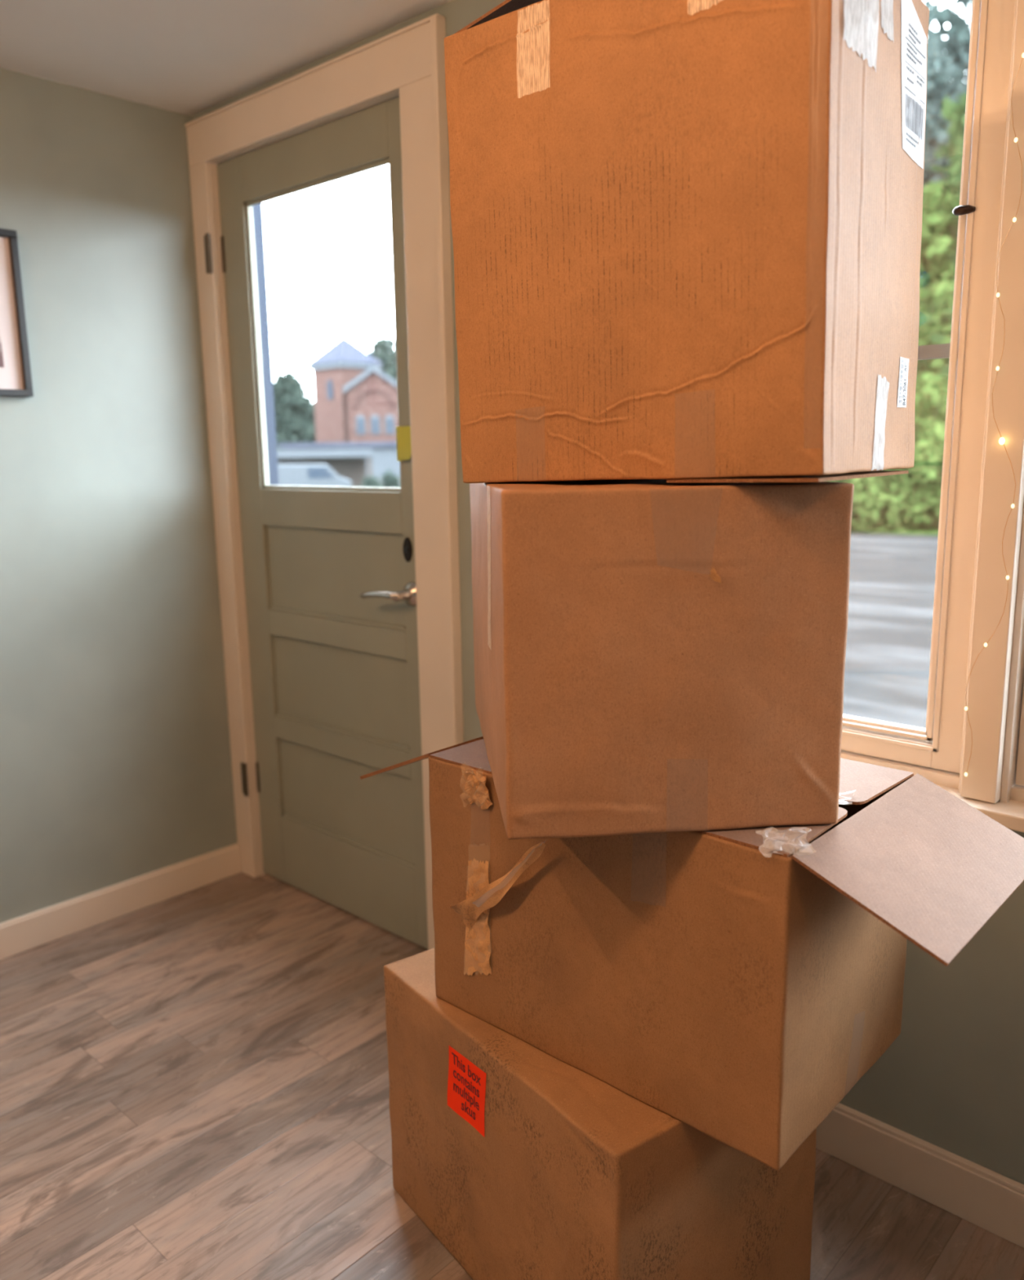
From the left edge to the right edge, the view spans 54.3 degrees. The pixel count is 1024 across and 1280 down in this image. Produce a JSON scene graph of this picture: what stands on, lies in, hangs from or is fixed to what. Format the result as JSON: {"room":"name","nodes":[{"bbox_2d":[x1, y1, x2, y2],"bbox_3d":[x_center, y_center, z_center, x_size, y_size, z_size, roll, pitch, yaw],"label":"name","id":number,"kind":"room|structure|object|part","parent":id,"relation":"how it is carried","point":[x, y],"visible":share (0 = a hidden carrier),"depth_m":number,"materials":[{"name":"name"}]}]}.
{"room":"house entryway","nodes":[
{"label":"house entryway","id":0,"kind":"room"},
{"bbox_2d":[0,67,236,923],"bbox_3d":[-2.481,-0.030,1.383,0.140,2.240,4.600,9,15,42],"label":"wall","id":1,"kind":"structure","parent":0,"point":[116,766],"depth_m":2.73,"materials":[{"name":"green paint"}]},
{"bbox_2d":[0,228,33,396],"bbox_3d":[-1.349,-0.791,2.385,0.023,0.400,0.352,9,15,42],"label":"framed picture","id":2,"kind":"object","parent":1,"relation":"attached to","point":[15,378],"visible":1,"depth_m":2.49,"materials":[{"name":"black"}]},
{"bbox_2d":[0,333,4,367],"bbox_3d":[-1.349,-0.777,2.389,0.001,0.230,0.230,9,15,42],"label":"print","id":3,"kind":"object","parent":2,"relation":"attached to","point":[2,335],"depth_m":2.49},
{"bbox_2d":[0,843,241,959],"bbox_3d":[-2.413,1.034,1.524,0.018,0.094,4.578,9,15,42],"label":"baseboard","id":4,"kind":"structure","parent":1,"relation":"attached to","point":[23,933],"depth_m":2.87,"materials":[{"name":"beige paint"}]},
{"bbox_2d":[0,0,452,115],"bbox_3d":[-0.528,-0.896,-0.616,5.480,0.150,4.880,9,15,42],"label":"ceiling","id":5,"kind":"structure","parent":0,"point":[187,57],"depth_m":2.27,"materials":[{"name":"paint"}]},
{"bbox_2d":[0,871,1023,1279],"bbox_3d":[-0.491,1.436,-0.170,5.480,0.120,4.880,9,15,42],"label":"floor","id":6,"kind":"structure","parent":0,"point":[194,1084],"depth_m":1.99,"materials":[{"name":"brown wood"}]},
{"bbox_2d":[383,947,816,1279],"bbox_3d":[0.122,0.795,1.645,0.417,0.442,0.605,-9,13,-35],"label":"cardboard box","id":7,"kind":"object","parent":6,"relation":"on","point":[521,1162],"visible":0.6,"depth_m":1.44,"materials":[{"name":"brown cardboard"}]},
{"bbox_2d":[360,736,1023,1170],"bbox_3d":[0.214,0.383,1.504,0.959,0.424,0.434,9,15,41],"label":"cardboard box","id":8,"kind":"object","parent":7,"relation":"on","point":[735,984],"visible":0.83,"depth_m":1.29,"materials":[{"name":"beige cardboard"}]},
{"bbox_2d":[469,479,853,839],"bbox_3d":[0.163,-0.029,1.486,0.416,0.418,0.671,-2,11,-5],"label":"cardboard box","id":9,"kind":"object","parent":8,"relation":"on","point":[651,655],"visible":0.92,"depth_m":1.17,"materials":[{"name":"beige cardboard"}]},
{"bbox_2d":[444,0,928,483],"bbox_3d":[0.225,-0.512,1.302,0.533,0.613,0.349,6,12,37],"label":"cardboard box","id":10,"kind":"object","parent":9,"relation":"on","point":[686,234],"visible":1,"depth_m":1.15,"materials":[{"name":"beige cardboard"}]},
{"bbox_2d":[898,360,903,403],"bbox_3d":[0.492,-0.326,1.259,0.002,0.054,0.008,5,12,37],"label":"label","id":11,"kind":"object","parent":10,"relation":"attached to","point":[903,360],"depth_m":1.26,"materials":[{"name":"white paper"}]},
{"bbox_2d":[191,0,1023,1184],"bbox_3d":[1.089,-0.075,1.323,5.480,2.240,0.140,9,15,42],"label":"wall","id":12,"kind":"structure","parent":0,"point":[952,1078],"depth_m":1.71,"materials":[{"name":"green paint"}]},
{"bbox_2d":[203,97,428,950],"bbox_3d":[-0.532,-0.244,2.693,0.825,2.092,0.102,9,15,42],"label":"door","id":13,"kind":"structure","parent":12,"relation":"in","point":[329,571],"depth_m":2.75,"materials":[{"name":"green paint"}]},
{"bbox_3d":[-0.309,-0.115,2.489,0.168,0.062,0.070,9,15,42],"label":"handle","id":14,"kind":"part","parent":13,"relation":"part of","materials":[{"name":"silver metal"}]},
{"bbox_2d":[395,426,411,461],"bbox_3d":[-0.260,-0.473,2.406,0.073,0.083,0.016,9,15,42],"label":"sticky note","id":15,"kind":"object","parent":13,"relation":"attached to","point":[403,444],"visible":0.88,"depth_m":2.41,"materials":[{"name":"yellow paper"}]},
{"bbox_3d":[-0.258,-0.223,2.464,0.031,0.062,0.005,9,15,42],"label":"keyhole plate","id":16,"kind":"part","parent":13,"relation":"part of","materials":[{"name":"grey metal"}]},
{"bbox_2d":[184,13,463,949],"bbox_3d":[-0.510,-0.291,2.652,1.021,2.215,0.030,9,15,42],"label":"trim","id":17,"kind":"structure","parent":12,"relation":"attached to","point":[409,61],"depth_m":2.37,"materials":[{"name":"beige paint"}]},
{"bbox_2d":[815,1102,1023,1248],"bbox_3d":[1.434,1.045,1.122,4.165,0.103,0.018,9,15,42],"label":"baseboard","id":18,"kind":"structure","parent":12,"relation":"attached to","point":[986,1198],"depth_m":1.75,"materials":[{"name":"beige paint"}]},
{"bbox_2d":[840,0,1017,793],"bbox_3d":[0.452,-0.483,1.833,0.868,1.391,0.140,9,15,42],"label":"window","id":19,"kind":"structure","parent":12,"relation":"in","point":[935,752],"depth_m":1.56,"materials":[{"name":"beige paint"}]},
{"bbox_3d":[0.475,-0.512,1.853,0.844,0.022,0.014,9,15,42],"label":"storm rail","id":20,"kind":"part","parent":19,"relation":"part of","materials":[{"name":"grey wood"}]},
{"bbox_2d":[936,784,1023,832],"bbox_3d":[0.796,0.275,1.555,2.060,0.024,0.082,9,15,42],"label":"trim","id":21,"kind":"structure","parent":12,"relation":"attached to","point":[1010,815],"depth_m":1.55,"materials":[{"name":"beige paint"}]},
{"bbox_2d":[960,0,1023,803],"bbox_3d":[0.770,-0.485,1.492,0.054,1.489,0.122,9,15,42],"label":"trim","id":22,"kind":"structure","parent":12,"relation":"attached to","point":[988,691],"depth_m":1.50,"materials":[{"name":"beige paint"}]},
{"bbox_2d":[964,53,1023,776],"bbox_3d":[0.725,-0.308,1.475,0.051,1.074,0.008,9,15,42],"label":"string lights","id":23,"kind":"object","parent":12,"relation":"attached to","point":[1002,440],"visible":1,"depth_m":1.47,"materials":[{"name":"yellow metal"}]},
{"bbox_3d":[0.725,-0.295,1.477,0.008,0.011,0.008,9,15,42],"label":"bulb","id":24,"kind":"part","parent":23,"relation":"part of","materials":[{"name":"glass"}]},
{"bbox_2d":[1000,508,1023,803],"bbox_3d":[1.166,-0.371,1.190,0.958,1.391,0.140,9,15,42],"label":"window","id":25,"kind":"structure","parent":12,"relation":"in","point":[1012,775],"depth_m":1.56,"materials":[{"name":"beige paint"}]},
{"label":"outside","id":26,"kind":"structure","parent":0,"visible":0},
{"bbox_2d":[376,476,937,728],"bbox_3d":[26.994,-15.997,91.432,260.000,0.300,169.840,9,15,42],"label":"ground","id":27,"kind":"structure","parent":26,"point":[892,575],"depth_m":9.49,"materials":[{"name":"grey asphalt"}]},
{"bbox_2d":[252,203,278,484],"bbox_3d":[-1.025,-0.766,4.157,0.100,3.400,0.100,9,15,42],"label":"porch post","id":28,"kind":"object","parent":27,"relation":"on","point":[257,210],"visible":0.03,"depth_m":4.06,"materials":[{"name":"grey wood"}]},
{"bbox_2d":[272,369,315,449],"bbox_3d":[-26.172,-25.477,118.265,9.757,12.732,10.037,9,15,42],"label":"tree","id":29,"kind":"object","parent":27,"relation":"on","point":[294,413],"visible":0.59,"depth_m":116.32,"materials":[{"name":"green plant"}]},
{"bbox_2d":[277,463,351,486],"bbox_3d":[-7.096,-5.276,33.715,3.282,1.359,1.760,-3,11,-11],"label":"van","id":30,"kind":"object","parent":27,"relation":"on","point":[289,474],"visible":0.34,"depth_m":32.90,"materials":[{"name":"white metal"}]},
{"bbox_2d":[276,448,372,486],"bbox_3d":[-8.663,-7.229,42.797,5.000,1.837,7.500,-3,11,-10],"label":"carport","id":31,"kind":"object","parent":27,"relation":"on","point":[348,464],"visible":0.38,"depth_m":40.66,"materials":[{"name":"grey stone"}]},
{"bbox_3d":[-5.658,-6.545,39.805,0.150,1.522,0.150,-3,11,-10],"label":"post","id":32,"kind":"part","parent":31,"relation":"part of","materials":[{"name":"grey"}]},
{"bbox_2d":[278,441,399,476],"bbox_3d":[-10.141,-12.893,71.136,12.100,2.376,6.600,-2,11,-8],"label":"building","id":33,"kind":"structure","parent":27,"relation":"on","point":[384,457],"depth_m":68.14,"materials":[{"name":"grey stone"}]},
{"bbox_2d":[306,336,398,442],"bbox_3d":[-16.344,-25.466,106.497,12.109,14.001,7.527,9,15,42],"label":"brick building","id":34,"kind":"structure","parent":27,"relation":"on","point":[355,401],"depth_m":105.47,"materials":[{"name":"brick"}]},
{"bbox_3d":[-18.146,-29.662,108.435,5.605,0.550,5.605,9,15,42],"label":"cornice","id":35,"kind":"part","parent":34,"relation":"part of","materials":[{"name":"grey stone"}]},
{"bbox_3d":[-15.669,-22.199,103.377,0.500,1.570,0.180,-3,11,-9],"label":"pane","id":36,"kind":"part","parent":34,"relation":"part of","materials":[{"name":"grey"}]},
{"bbox_3d":[-14.189,-22.267,103.612,0.500,1.570,0.180,-3,11,-9],"label":"pane","id":37,"kind":"part","parent":34,"relation":"part of","materials":[{"name":"grey"}]},
{"bbox_3d":[-12.709,-22.335,103.846,0.500,1.570,0.180,-3,11,-9],"label":"pane","id":38,"kind":"part","parent":34,"relation":"part of","materials":[{"name":"grey"}]},
{"bbox_2d":[358,475,383,487],"bbox_3d":[-4.242,-4.246,29.341,0.935,1.136,1.115,9,15,42],"label":"shrub","id":39,"kind":"object","parent":27,"relation":"on","point":[369,482],"visible":0.24,"depth_m":29.23,"materials":[{"name":"green plant"}]},
{"bbox_2d":[367,333,395,376],"bbox_3d":[-17.970,-34.310,144.761,11.397,19.582,11.973,9,15,42],"label":"tree","id":40,"kind":"object","parent":27,"relation":"on","point":[383,349],"visible":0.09,"depth_m":142.58,"materials":[{"name":"green plant"}]},
{"bbox_2d":[378,468,399,487],"bbox_3d":[-3.556,-4.418,29.594,1.104,1.355,0.996,9,15,42],"label":"shrub","id":41,"kind":"object","parent":27,"relation":"on","point":[388,480],"visible":0.32,"depth_m":29.33,"materials":[{"name":"green plant"}]},
{"bbox_2d":[386,362,396,381],"bbox_3d":[-13.728,-30.978,136.437,10.060,16.256,10.952,9,15,42],"label":"tree","id":42,"kind":"object","parent":27,"relation":"on","point":[393,373],"visible":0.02,"depth_m":134.30,"materials":[{"name":"green plant"}]},
{"bbox_2d":[827,480,882,527],"bbox_3d":[6.546,-3.302,20.861,3.134,3.193,2.802,9,15,42],"label":"shrub","id":43,"kind":"object","parent":27,"relation":"on","point":[878,509],"visible":0.02,"depth_m":19.75,"materials":[{"name":"green plant"}]},
{"bbox_2d":[835,464,938,533],"bbox_3d":[7.248,-2.909,20.064,2.772,2.674,2.669,3,12,20],"label":"shrub","id":44,"kind":"object","parent":27,"relation":"on","point":[881,489],"visible":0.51,"depth_m":19.27,"materials":[{"name":"green plant"}]},
{"bbox_2d":[850,525,937,534],"bbox_3d":[8.642,-2.913,22.668,20.166,0.330,10.238,3,11,18],"label":"grass verge","id":45,"kind":"structure","parent":27,"relation":"on","point":[926,531],"depth_m":19.32,"materials":[{"name":"green plant"}]},
{"bbox_2d":[897,427,944,529],"bbox_3d":[8.745,-2.937,19.520,2.433,2.690,2.500,9,15,42],"label":"shrub","id":46,"kind":"object","parent":27,"relation":"on","point":[929,487],"visible":0.19,"depth_m":19.10,"materials":[{"name":"green plant"}]},
{"bbox_2d":[893,369,948,527],"bbox_3d":[8.491,-3.679,20.368,2.702,3.663,2.891,9,15,42],"label":"shrub","id":47,"kind":"object","parent":27,"relation":"on","point":[930,411],"visible":0.19,"depth_m":19.92,"materials":[{"name":"green plant"}]},
{"bbox_2d":[918,182,959,388],"bbox_3d":[9.184,-6.850,23.635,6.272,7.534,5.150,5,12,28],"label":"tree","id":48,"kind":"object","parent":27,"relation":"on","point":[940,289],"visible":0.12,"depth_m":22.06,"materials":[{"name":"green plant"}]},
{"bbox_2d":[916,92,966,393],"bbox_3d":[11.222,-8.118,22.878,6.849,10.241,7.371,9,15,42],"label":"tree","id":49,"kind":"object","parent":27,"relation":"on","point":[955,110],"visible":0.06,"depth_m":22.52,"materials":[{"name":"green plant"}]},
{"bbox_2d":[922,2,967,235],"bbox_3d":[9.355,-10.632,26.881,8.720,13.734,8.279,9,15,42],"label":"tree","id":50,"kind":"object","parent":27,"relation":"on","point":[934,128],"visible":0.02,"depth_m":24.92,"materials":[{"name":"green plant"}]},
{"bbox_2d":[921,0,972,181],"bbox_3d":[12.325,-11.663,28.641,7.849,15.005,8.820,-2,11,-5],"label":"tree","id":51,"kind":"object","parent":27,"relation":"on","point":[956,45],"visible":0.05,"depth_m":27.09,"materials":[{"name":"green plant"}]}
]}

